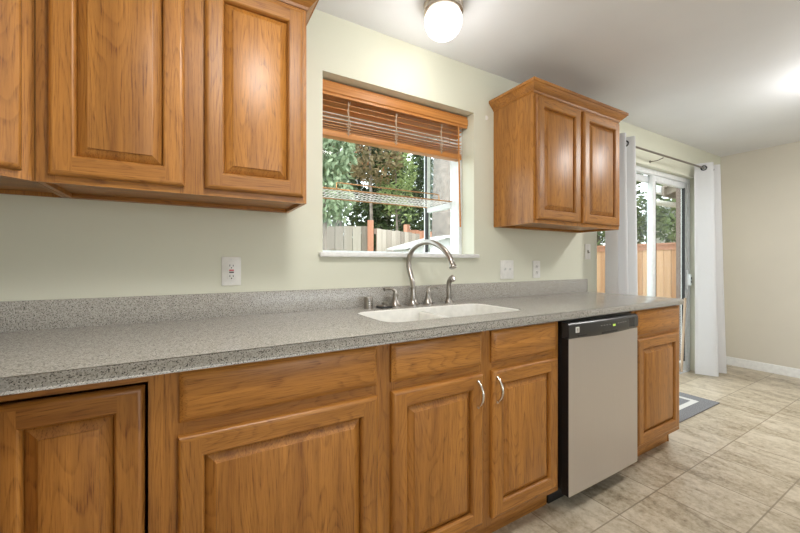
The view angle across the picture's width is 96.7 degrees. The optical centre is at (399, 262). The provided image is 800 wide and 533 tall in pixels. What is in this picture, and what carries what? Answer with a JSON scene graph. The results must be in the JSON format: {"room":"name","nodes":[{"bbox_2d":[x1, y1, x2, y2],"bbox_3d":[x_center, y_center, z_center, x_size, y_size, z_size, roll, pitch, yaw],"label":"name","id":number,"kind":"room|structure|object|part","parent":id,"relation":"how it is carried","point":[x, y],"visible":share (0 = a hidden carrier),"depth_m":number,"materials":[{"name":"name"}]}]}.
{"room":"kitchen","nodes":[
{"label":"kitchen","id":0,"kind":"room"},
{"bbox_2d":[0,9,720,370],"bbox_3d":[0.939,-0.027,2.554,6.364,2.340,0.160,0,0,-30],"label":"wall","id":1,"kind":"structure","parent":0,"point":[51,248],"depth_m":1.67,"materials":[{"name":"beige paint"}]},
{"bbox_2d":[0,0,66,197],"bbox_3d":[-1.243,-0.619,0.810,0.637,0.792,0.651,0,0,-30],"label":"upper cabinet","id":2,"kind":"object","parent":1,"relation":"attached to","point":[17,17],"visible":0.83,"depth_m":0.93,"materials":[{"name":"brown wood"}]},
{"bbox_3d":[-1.049,-0.593,0.763,0.020,0.697,0.369,0,0,15],"label":"door","id":3,"kind":"part","parent":2,"relation":"part of","materials":[{"name":"brown wood"}]},
{"bbox_3d":[-1.069,-0.604,0.766,0.019,0.762,0.427,0,0,15],"label":"frame","id":4,"kind":"part","parent":2,"relation":"part of","materials":[{"name":"brown wood"}]},
{"bbox_2d":[35,0,318,212],"bbox_3d":[-0.727,-0.619,1.289,0.789,0.792,0.347,0,0,-30],"label":"upper cabinet","id":5,"kind":"object","parent":1,"relation":"attached to","point":[190,103],"visible":1,"depth_m":1.13,"materials":[{"name":"brown wood"}]},
{"bbox_3d":[-0.832,-0.593,1.063,0.323,0.697,0.020,0,0,-30],"label":"door","id":6,"kind":"part","parent":5,"relation":"part of","materials":[{"name":"brown wood"}]},
{"bbox_3d":[-0.832,-0.593,1.063,0.204,0.578,0.016,0,0,-30],"label":"door panel","id":7,"kind":"part","parent":5,"relation":"part of","materials":[{"name":"brown wood"}]},
{"bbox_3d":[-0.504,-0.593,1.254,0.325,0.697,0.020,0,0,-30],"label":"door","id":8,"kind":"part","parent":5,"relation":"part of","materials":[{"name":"brown wood"}]},
{"bbox_3d":[-0.504,-0.593,1.254,0.206,0.578,0.016,0,0,-30],"label":"door panel","id":9,"kind":"part","parent":5,"relation":"part of","materials":[{"name":"brown wood"}]},
{"bbox_3d":[-0.727,-0.986,1.289,0.789,0.058,0.347,0,0,-30],"label":"crown molding","id":10,"kind":"part","parent":5,"relation":"part of","materials":[{"name":"brown wood"}]},
{"bbox_2d":[222,257,240,285],"bbox_3d":[-0.708,0.037,1.494,0.074,0.120,0.010,0,0,-30],"label":"outlet","id":11,"kind":"object","parent":1,"relation":"attached to","point":[231,266],"visible":1,"depth_m":1.49,"materials":[{"name":"white plastic"}]},
{"bbox_2d":[227,263,235,278],"bbox_3d":[-0.707,0.037,1.493,0.033,0.068,0.004,0,0,-30],"label":"receptacle","id":12,"kind":"object","parent":11,"relation":"attached to","point":[231,267],"depth_m":1.49,"materials":[{"name":"white plastic"}]},
{"bbox_2d":[0,279,587,331],"bbox_3d":[0.115,0.194,1.430,3.605,0.134,0.950,0,0,-30],"label":"backsplash","id":13,"kind":"structure","parent":1,"relation":"attached to","point":[27,315],"depth_m":1.47,"materials":[{"name":"grey stone"}]},
{"bbox_2d":[323,111,461,253],"bbox_3d":[-0.118,-0.473,2.212,0.973,0.948,0.405,0,0,-30],"label":"window","id":14,"kind":"structure","parent":1,"relation":"in","point":[455,230],"depth_m":2.33,"materials":[{"name":"white plastic"}]},
{"bbox_2d":[323,182,451,207],"bbox_3d":[-0.117,-0.412,2.210,0.885,0.046,0.288,0,0,-30],"label":"wire shelf","id":15,"kind":"object","parent":14,"relation":"attached to","point":[324,188],"visible":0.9,"depth_m":2.18,"materials":[{"name":"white metal"}]},
{"bbox_3d":[-0.046,-0.414,2.089,0.692,0.040,0.007,0,0,-30],"label":"guard rail","id":16,"kind":"part","parent":15,"relation":"part of","materials":[{"name":"white metal"}]},
{"bbox_2d":[323,79,467,226],"bbox_3d":[-0.001,-0.565,2.016,0.942,0.695,0.096,0,0,-30],"label":"blind","id":17,"kind":"object","parent":14,"relation":"attached to","point":[338,98],"visible":0.9,"depth_m":1.98,"materials":[{"name":"brown wood"}]},
{"bbox_3d":[-0.267,-0.747,1.847,0.026,0.181,0.010,0,0,-30],"label":"ladder cord","id":18,"kind":"part","parent":17,"relation":"part of","materials":[{"name":"beige fabric"}]},
{"bbox_3d":[-0.017,-0.659,2.031,0.906,0.030,0.054,0,0,-30],"label":"rail","id":19,"kind":"part","parent":17,"relation":"part of","materials":[{"name":"brown wood"}]},
{"bbox_3d":[-0.021,-0.747,1.991,0.026,0.181,0.010,0,0,-30],"label":"ladder cord","id":20,"kind":"part","parent":17,"relation":"part of","materials":[{"name":"beige fabric"}]},
{"bbox_3d":[0.251,-0.747,2.150,0.026,0.181,0.010,0,0,-30],"label":"ladder cord","id":21,"kind":"part","parent":17,"relation":"part of","materials":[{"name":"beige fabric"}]},
{"bbox_2d":[319,252,479,257],"bbox_3d":[0.009,-0.038,1.994,0.993,0.022,0.190,0,0,-30],"label":"trim","id":22,"kind":"structure","parent":1,"relation":"attached to","point":[321,254],"depth_m":1.85,"materials":[{"name":"white wood"}]},
{"bbox_2d":[500,260,513,278],"bbox_3d":[0.699,0.047,2.310,0.120,0.120,0.019,0,0,-30],"label":"light switch","id":23,"kind":"object","parent":1,"relation":"attached to","point":[506,266],"visible":1,"depth_m":2.31,"materials":[{"name":"white plastic"}]},
{"bbox_2d":[533,261,539,277],"bbox_3d":[0.945,0.048,2.459,0.074,0.118,0.009,0,0,-30],"label":"wall outlet","id":24,"kind":"object","parent":1,"relation":"attached to","point":[536,264],"visible":1,"depth_m":2.45,"materials":[{"name":"white plastic"}]},
{"bbox_2d":[489,76,628,232],"bbox_3d":[1.057,-0.619,2.329,0.952,0.792,0.346,0,0,-30],"label":"upper cabinet","id":25,"kind":"object","parent":1,"relation":"attached to","point":[556,148],"visible":1,"depth_m":2.14,"materials":[{"name":"brown wood"}]},
{"bbox_3d":[0.940,-0.593,2.096,0.400,0.697,0.020,0,0,-30],"label":"door","id":26,"kind":"part","parent":25,"relation":"part of","materials":[{"name":"brown wood"}]},
{"bbox_3d":[0.940,-0.593,2.096,0.281,0.578,0.016,0,0,-30],"label":"door panel","id":27,"kind":"part","parent":25,"relation":"part of","materials":[{"name":"brown wood"}]},
{"bbox_3d":[1.057,-0.986,2.329,0.952,0.058,0.346,0,0,-30],"label":"crown molding","id":28,"kind":"part","parent":25,"relation":"part of","materials":[{"name":"brown wood"}]},
{"bbox_3d":[1.118,-0.604,2.224,0.868,0.762,0.019,0,0,-30],"label":"frame","id":29,"kind":"part","parent":25,"relation":"part of","materials":[{"name":"brown wood"}]},
{"bbox_3d":[1.312,-0.593,2.314,0.402,0.697,0.020,0,0,-30],"label":"door","id":30,"kind":"part","parent":25,"relation":"part of","materials":[{"name":"brown wood"}]},
{"bbox_3d":[1.312,-0.593,2.313,0.283,0.578,0.016,0,0,-30],"label":"door panel","id":31,"kind":"part","parent":25,"relation":"part of","materials":[{"name":"brown wood"}]},
{"bbox_2d":[585,244,589,258],"bbox_3d":[1.459,-0.083,2.753,0.070,0.120,0.019,0,0,-30],"label":"light switch","id":32,"kind":"object","parent":1,"relation":"attached to","point":[587,246],"visible":1,"depth_m":2.75,"materials":[{"name":"white plastic"}]},
{"bbox_2d":[636,165,691,373],"bbox_3d":[2.281,0.132,3.359,1.775,2.022,0.180,0,0,-30],"label":"door","id":33,"kind":"structure","parent":1,"relation":"in","point":[682,185],"depth_m":3.72,"materials":[{"name":"white plastic"}]},
{"bbox_3d":[2.009,0.140,3.224,1.080,1.947,0.030,0,0,-30],"label":"fixed panel","id":34,"kind":"part","parent":33,"relation":"part of","materials":[{"name":"white plastic"}]},
{"bbox_3d":[2.712,0.140,3.588,0.720,1.947,0.036,0,0,-30],"label":"sliding panel","id":35,"kind":"part","parent":33,"relation":"part of","materials":[{"name":"white plastic"}]},
{"bbox_3d":[3.016,0.183,3.718,0.023,0.200,0.049,0,0,-30],"label":"handle","id":36,"kind":"part","parent":33,"relation":"part of","materials":[{"name":"white plastic"}]},
{"bbox_2d":[636,146,704,168],"bbox_3d":[2.328,-0.933,3.193,1.900,0.057,0.134,0,0,-30],"label":"curtain rod","id":37,"kind":"object","parent":1,"relation":"attached to","point":[637,147],"visible":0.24,"depth_m":3.18,"materials":[{"name":"grey metal"}]},
{"bbox_2d":[605,133,637,294],"bbox_3d":[1.707,0.065,2.756,0.275,2.113,0.152,0,0,-30],"label":"curtain","id":38,"kind":"object","parent":37,"relation":"hanging from","point":[621,274],"visible":0.44,"depth_m":2.73,"materials":[{"name":"white fabric"}]},
{"bbox_2d":[694,162,726,376],"bbox_3d":[3.132,0.065,3.587,0.296,2.113,0.161,0,0,-30],"label":"curtain","id":39,"kind":"object","parent":37,"relation":"hanging from","point":[710,340],"visible":1,"depth_m":3.55,"materials":[{"name":"white fabric"}]},
{"bbox_2d":[315,0,799,156],"bbox_3d":[2.098,-1.247,0.567,6.364,0.100,4.760,0,0,-30],"label":"ceiling","id":40,"kind":"structure","parent":0,"point":[721,78],"depth_m":2.03,"materials":[{"name":"white paint"}]},
{"bbox_2d":[424,0,462,41],"bbox_3d":[0.200,-1.117,1.642,0.180,0.158,0.180,0,0,-30],"label":"ceiling light","id":41,"kind":"object","parent":40,"relation":"attached to","point":[443,18],"visible":1,"depth_m":1.59,"materials":[{"name":"glass"}]},
{"bbox_2d":[492,364,799,532],"bbox_3d":[2.098,1.193,0.567,6.364,0.100,4.760,0,0,-30],"label":"floor","id":42,"kind":"structure","parent":0,"point":[733,466],"depth_m":1.88,"materials":[{"name":"tile"}]},
{"bbox_2d":[0,375,160,532],"bbox_3d":[-1.050,0.703,0.761,0.913,0.881,0.926,0,0,-30],"label":"base cabinet","id":43,"kind":"object","parent":42,"relation":"on","point":[86,458],"visible":0.65,"depth_m":0.80,"materials":[{"name":"brown wood"}]},
{"bbox_3d":[-0.735,0.653,0.793,0.152,0.594,0.016,0,0,-30],"label":"door panel","id":44,"kind":"part","parent":43,"relation":"part of","materials":[{"name":"brown wood"}]},
{"bbox_2d":[0,279,683,395],"bbox_3d":[0.124,0.194,1.435,3.626,0.134,0.950,0,0,-30],"label":"countertop","id":45,"kind":"structure","parent":43,"relation":"on","point":[55,343],"depth_m":1.23,"materials":[{"name":"grey stone"}]},
{"bbox_2d":[363,296,372,308],"bbox_3d":[-0.155,0.196,1.738,0.048,0.058,0.048,0,0,-30],"label":"air gap cap","id":46,"kind":"object","parent":45,"relation":"on","point":[368,300],"visible":1,"depth_m":1.72,"materials":[{"name":"silver metal"}]},
{"bbox_2d":[376,301,392,308],"bbox_3d":[-0.078,0.210,1.773,0.086,0.030,0.086,0,0,-30],"label":"stopper","id":47,"kind":"object","parent":45,"relation":"on","point":[384,305],"visible":1,"depth_m":1.75,"materials":[{"name":"rubber"}]},
{"bbox_2d":[383,287,400,306],"bbox_3d":[-0.040,0.175,1.805,0.096,0.100,0.060,0,0,-30],"label":"handle","id":48,"kind":"object","parent":45,"relation":"on","point":[395,302],"visible":0.97,"depth_m":1.80,"materials":[{"name":"silver metal"}]},
{"bbox_3d":[-0.051,0.139,1.798,0.069,0.027,0.020,0,0,-30],"label":"lever","id":49,"kind":"part","parent":48,"relation":"part of","materials":[{"name":"silver metal"}]},
{"bbox_2d":[423,285,438,304],"bbox_3d":[0.167,0.175,1.925,0.096,0.100,0.060,0,0,-30],"label":"handle","id":50,"kind":"object","parent":45,"relation":"on","point":[427,301],"visible":0.99,"depth_m":1.91,"materials":[{"name":"silver metal"}]},
{"bbox_2d":[406,239,456,305],"bbox_3d":[0.142,0.055,1.742,0.062,0.339,0.407,0,0,-30],"label":"kitchen faucet","id":51,"kind":"object","parent":45,"relation":"on","point":[412,301],"visible":1,"depth_m":1.84,"materials":[{"name":"silver metal"}]},
{"bbox_3d":[0.138,0.010,1.748,0.028,0.248,0.393,0,0,-30],"label":"spout","id":52,"kind":"part","parent":51,"relation":"part of","materials":[{"name":"silver metal"}]},
{"bbox_2d":[358,304,518,321],"bbox_3d":[0.194,0.335,1.650,0.745,0.216,0.348,0,0,-30],"label":"sink","id":53,"kind":"object","parent":45,"relation":"in","point":[434,312],"visible":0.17,"depth_m":1.78,"materials":[{"name":"white ceramic"}]},
{"bbox_2d":[444,275,455,302],"bbox_3d":[0.276,0.148,1.978,0.046,0.155,0.065,0,0,-30],"label":"sprayer","id":54,"kind":"object","parent":45,"relation":"on","point":[451,278],"visible":1,"depth_m":1.97,"materials":[{"name":"silver metal"}]},
{"bbox_2d":[161,345,382,532],"bbox_3d":[-0.467,0.703,1.274,0.610,0.881,0.626,0,0,-30],"label":"base cabinet","id":55,"kind":"object","parent":42,"relation":"on","point":[289,444],"visible":0.84,"depth_m":0.99,"materials":[{"name":"brown wood"}]},
{"bbox_3d":[-0.311,0.722,1.014,0.549,0.582,0.020,0,0,-30],"label":"door","id":56,"kind":"part","parent":55,"relation":"part of","materials":[{"name":"brown wood"}]},
{"bbox_3d":[-0.309,0.335,1.015,0.544,0.127,0.020,0,0,-30],"label":"drawer","id":57,"kind":"part","parent":55,"relation":"part of","materials":[{"name":"brown wood"}]},
{"bbox_3d":[-0.310,0.722,1.014,0.430,0.463,0.016,0,0,-30],"label":"door panel","id":58,"kind":"part","parent":55,"relation":"part of","materials":[{"name":"brown wood"}]},
{"bbox_2d":[383,321,557,532],"bbox_3d":[0.195,0.703,1.639,0.902,0.881,0.662,0,0,-30],"label":"base cabinet","id":59,"kind":"object","parent":42,"relation":"on","point":[470,420],"visible":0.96,"depth_m":1.35,"materials":[{"name":"brown wood"}]},
{"bbox_3d":[0.144,0.335,1.279,0.398,0.127,0.020,0,0,-30],"label":"drawer","id":60,"kind":"part","parent":59,"relation":"part of","materials":[{"name":"brown wood"}]},
{"bbox_3d":[0.146,0.721,1.280,0.402,0.584,0.020,0,0,-30],"label":"door","id":61,"kind":"part","parent":59,"relation":"part of","materials":[{"name":"brown wood"}]},
{"bbox_3d":[0.146,0.721,1.280,0.283,0.465,0.016,0,0,-30],"label":"door panel","id":62,"kind":"part","parent":59,"relation":"part of","materials":[{"name":"brown wood"}]},
{"bbox_3d":[0.306,0.502,1.342,0.013,0.111,0.036,0,0,-30],"label":"handle","id":63,"kind":"part","parent":59,"relation":"part of","materials":[{"name":"silver metal"}]},
{"bbox_3d":[0.393,0.502,1.393,0.013,0.111,0.036,0,0,-30],"label":"handle","id":64,"kind":"part","parent":59,"relation":"part of","materials":[{"name":"silver metal"}]},
{"bbox_3d":[0.532,0.335,1.506,0.392,0.127,0.020,0,0,-30],"label":"drawer","id":65,"kind":"part","parent":59,"relation":"part of","materials":[{"name":"brown wood"}]},
{"bbox_3d":[0.536,0.721,1.508,0.402,0.584,0.020,0,0,-30],"label":"door","id":66,"kind":"part","parent":59,"relation":"part of","materials":[{"name":"brown wood"}]},
{"bbox_3d":[0.536,0.721,1.508,0.283,0.465,0.016,0,0,-30],"label":"door panel","id":67,"kind":"part","parent":59,"relation":"part of","materials":[{"name":"brown wood"}]},
{"bbox_2d":[547,312,637,503],"bbox_3d":[0.859,0.707,2.010,0.610,0.872,0.638,0,0,-30],"label":"dishwasher","id":68,"kind":"object","parent":42,"relation":"on","point":[597,355],"visible":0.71,"depth_m":1.70,"materials":[{"name":"silver metal"}]},
{"bbox_3d":[0.959,1.091,1.839,0.610,0.096,0.016,0,0,-30],"label":"kick plate","id":69,"kind":"part","parent":68,"relation":"part of","materials":[{"name":"black plastic"}]},
{"bbox_3d":[1.005,0.312,1.756,0.586,0.074,0.048,0,0,-30],"label":"control panel","id":70,"kind":"part","parent":68,"relation":"part of","materials":[{"name":"black plastic"}]},
{"bbox_2d":[630,305,678,456],"bbox_3d":[1.359,0.703,2.339,0.560,0.881,0.626,0,0,-30],"label":"base cabinet","id":71,"kind":"object","parent":42,"relation":"on","point":[657,328],"visible":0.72,"depth_m":2.06,"materials":[{"name":"brown wood"}]},
{"bbox_3d":[1.509,0.340,2.075,0.482,0.137,0.020,0,0,-30],"label":"drawer","id":72,"kind":"part","parent":71,"relation":"part of","materials":[{"name":"brown wood"}]},
{"bbox_3d":[1.508,0.719,2.075,0.480,0.588,0.020,0,0,-30],"label":"door","id":73,"kind":"part","parent":71,"relation":"part of","materials":[{"name":"brown wood"}]},
{"bbox_3d":[1.508,0.719,2.075,0.361,0.469,0.016,0,0,-30],"label":"door panel","id":74,"kind":"part","parent":71,"relation":"part of","materials":[{"name":"brown wood"}]},
{"bbox_2d":[680,298,686,371],"bbox_3d":[2.906,0.741,3.647,0.119,0.748,0.024,0,0,-33],"label":"stick","id":75,"kind":"object","parent":42,"relation":"on","point":[684,304],"visible":1,"depth_m":3.64,"materials":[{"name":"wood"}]},
{"bbox_2d":[679,392,719,422],"bbox_3d":[2.107,1.138,2.859,0.860,0.009,0.450,0,0,-30],"label":"door mat","id":76,"kind":"object","parent":42,"relation":"on","point":[690,406],"visible":0.27,"depth_m":2.82,"materials":[{"name":"grey fabric"}]},
{"bbox_2d":[721,141,799,368],"bbox_3d":[4.844,-0.027,2.076,0.100,2.340,4.600,0,0,-30],"label":"wall","id":77,"kind":"structure","parent":0,"point":[760,188],"depth_m":3.73,"materials":[{"name":"beige paint"}]},
{"bbox_2d":[726,356,799,377],"bbox_3d":[4.770,1.098,2.090,0.014,0.090,4.499,0,0,-30],"label":"baseboard","id":78,"kind":"structure","parent":77,"relation":"attached to","point":[760,366],"depth_m":3.72,"materials":[{"name":"white wood"}]},
{"bbox_3d":[4.949,-0.072,4.892,2.920,3.070,0.160,0,0,-30],"label":"wall","id":79,"kind":"structure","parent":0,"visible":0},
{"bbox_2d":[662,185,675,198],"bbox_3d":[5.082,-1.202,5.578,2.000,0.390,0.890,0,0,-30],"label":"roof eave","id":80,"kind":"object","parent":79,"relation":"attached to","point":[667,191],"visible":0.12,"depth_m":5.43},
{"label":"outside","id":81,"kind":"structure","parent":0,"visible":0},
{"bbox_3d":[0.065,1.363,21.724,46.000,0.200,33.840,0,0,-30],"label":"ground","id":82,"kind":"structure","parent":81,"visible":0},
{"bbox_2d":[323,138,358,249],"bbox_3d":[-0.997,-1.009,4.524,0.938,4.548,0.963,0,0,5],"label":"hemlock","id":83,"kind":"object","parent":82,"relation":"on","point":[339,167],"visible":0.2,"depth_m":4.44,"materials":[{"name":"green plant"}]},
{"bbox_2d":[327,220,373,250],"bbox_3d":[-2.217,0.278,5.858,3.550,1.970,0.105,0,0,-4],"label":"fence","id":84,"kind":"object","parent":82,"relation":"on","point":[339,238],"visible":0.15,"depth_m":5.95,"materials":[{"name":"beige wood"}]},
{"bbox_3d":[-0.497,0.278,5.991,0.100,1.970,0.105,0,0,-4],"label":"post","id":85,"kind":"part","parent":84,"relation":"part of","materials":[{"name":"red wood"}]},
{"bbox_2d":[326,140,387,250],"bbox_3d":[-1.785,-2.296,10.035,3.227,7.123,2.119,0,0,-30],"label":"evergreen tree","id":86,"kind":"object","parent":82,"relation":"on","point":[356,208],"visible":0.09,"depth_m":9.92,"materials":[{"name":"green plant"}]},
{"bbox_2d":[333,143,404,219],"bbox_3d":[-0.788,-1.496,8.274,2.136,5.521,1.409,0,0,-30],"label":"maple tree","id":87,"kind":"object","parent":82,"relation":"on","point":[370,179],"visible":0.4,"depth_m":8.19,"materials":[{"name":"green plant"}]},
{"bbox_2d":[346,153,423,249],"bbox_3d":[-0.592,-2.046,14.070,3.426,6.623,2.700,0,0,-30],"label":"cypress tree","id":88,"kind":"object","parent":82,"relation":"on","point":[359,153],"visible":0.03,"depth_m":13.72,"materials":[{"name":"green plant"}]},
{"bbox_2d":[361,147,432,250],"bbox_3d":[0.003,-1.795,10.498,2.088,6.123,2.234,0,0,37],"label":"evergreen tree","id":89,"kind":"object","parent":82,"relation":"on","point":[419,182],"visible":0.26,"depth_m":10.06,"materials":[{"name":"green plant"}]},
{"bbox_2d":[374,228,419,251],"bbox_3d":[-0.019,0.338,6.656,0.064,1.850,1.440,0,0,33],"label":"fence","id":90,"kind":"object","parent":82,"relation":"on","point":[385,239],"visible":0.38,"depth_m":6.40,"materials":[{"name":"grey wood"}]},
{"bbox_2d":[376,151,418,230],"bbox_3d":[-0.091,-1.196,8.773,1.217,4.921,1.122,0,0,-30],"label":"slender tree","id":91,"kind":"object","parent":82,"relation":"on","point":[405,162],"visible":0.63,"depth_m":8.70,"materials":[{"name":"green plant"}]},
{"bbox_2d":[386,235,449,251],"bbox_3d":[0.675,0.403,6.266,1.760,1.720,0.640,0,0,-30],"label":"garden shed","id":92,"kind":"object","parent":82,"relation":"on","point":[444,240],"visible":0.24,"depth_m":5.96,"materials":[{"name":"white"}]},
{"bbox_2d":[404,224,431,238],"bbox_3d":[1.007,0.218,8.798,0.105,2.090,2.754,0,0,40],"label":"fence","id":93,"kind":"object","parent":82,"relation":"on","point":[406,226],"visible":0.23,"depth_m":7.98,"materials":[{"name":"brown wood"}]},
{"bbox_3d":[0.149,0.218,7.786,0.105,2.090,0.100,0,0,40],"label":"post","id":94,"kind":"part","parent":93,"relation":"part of","materials":[{"name":"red wood"}]},
{"bbox_2d":[415,142,449,231],"bbox_3d":[1.385,-2.296,11.976,2.005,7.122,1.876,0,0,-30],"label":"spruce tree","id":95,"kind":"object","parent":82,"relation":"on","point":[431,195],"visible":0.02,"depth_m":11.64,"materials":[{"name":"green plant"}]},
{"bbox_2d":[430,137,449,236],"bbox_3d":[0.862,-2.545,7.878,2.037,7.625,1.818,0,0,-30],"label":"post","id":96,"kind":"object","parent":82,"relation":"on","point":[441,168],"visible":0.02,"depth_m":7.36,"materials":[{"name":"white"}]},
{"bbox_2d":[597,173,646,245],"bbox_3d":[5.962,-1.795,10.831,2.488,6.123,3.148,0,0,-30],"label":"tree","id":97,"kind":"object","parent":82,"relation":"on","point":[600,236],"visible":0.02,"depth_m":9.78,"materials":[{"name":"green plant"}]},
{"bbox_2d":[597,242,675,297],"bbox_3d":[4.977,0.388,9.331,0.140,1.750,10.200,0,0,-30],"label":"fence","id":98,"kind":"object","parent":82,"relation":"on","point":[665,252],"visible":0.03,"depth_m":7.94,"materials":[{"name":"brown wood"}]},
{"bbox_3d":[4.977,-0.352,9.331,0.140,0.150,10.200,0,0,-30],"label":"cap rail","id":99,"kind":"part","parent":98,"relation":"part of","materials":[{"name":"red wood"}]},
{"bbox_2d":[637,183,675,242],"bbox_3d":[7.434,-2.296,8.918,2.596,7.123,2.583,0,0,-30],"label":"birch tree","id":100,"kind":"object","parent":82,"relation":"on","point":[664,223],"visible":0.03,"depth_m":8.96,"materials":[{"name":"green plant"}]},
{"bbox_2d":[637,206,675,243],"bbox_3d":[13.180,-0.937,11.741,6.200,4.400,8.100,0,0,-30],"label":"house","id":101,"kind":"structure","parent":82,"relation":"on","point":[657,239],"depth_m":12.82,"materials":[{"name":"beige"}]},
{"bbox_2d":[642,185,675,207],"bbox_3d":[4.911,0.038,5.533,2.340,2.410,0.975,0,0,-30],"label":"gutter","id":102,"kind":"object","parent":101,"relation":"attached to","point":[658,188],"visible":0.18,"depth_m":5.39,"materials":[{"name":"white plastic"}]}
]}

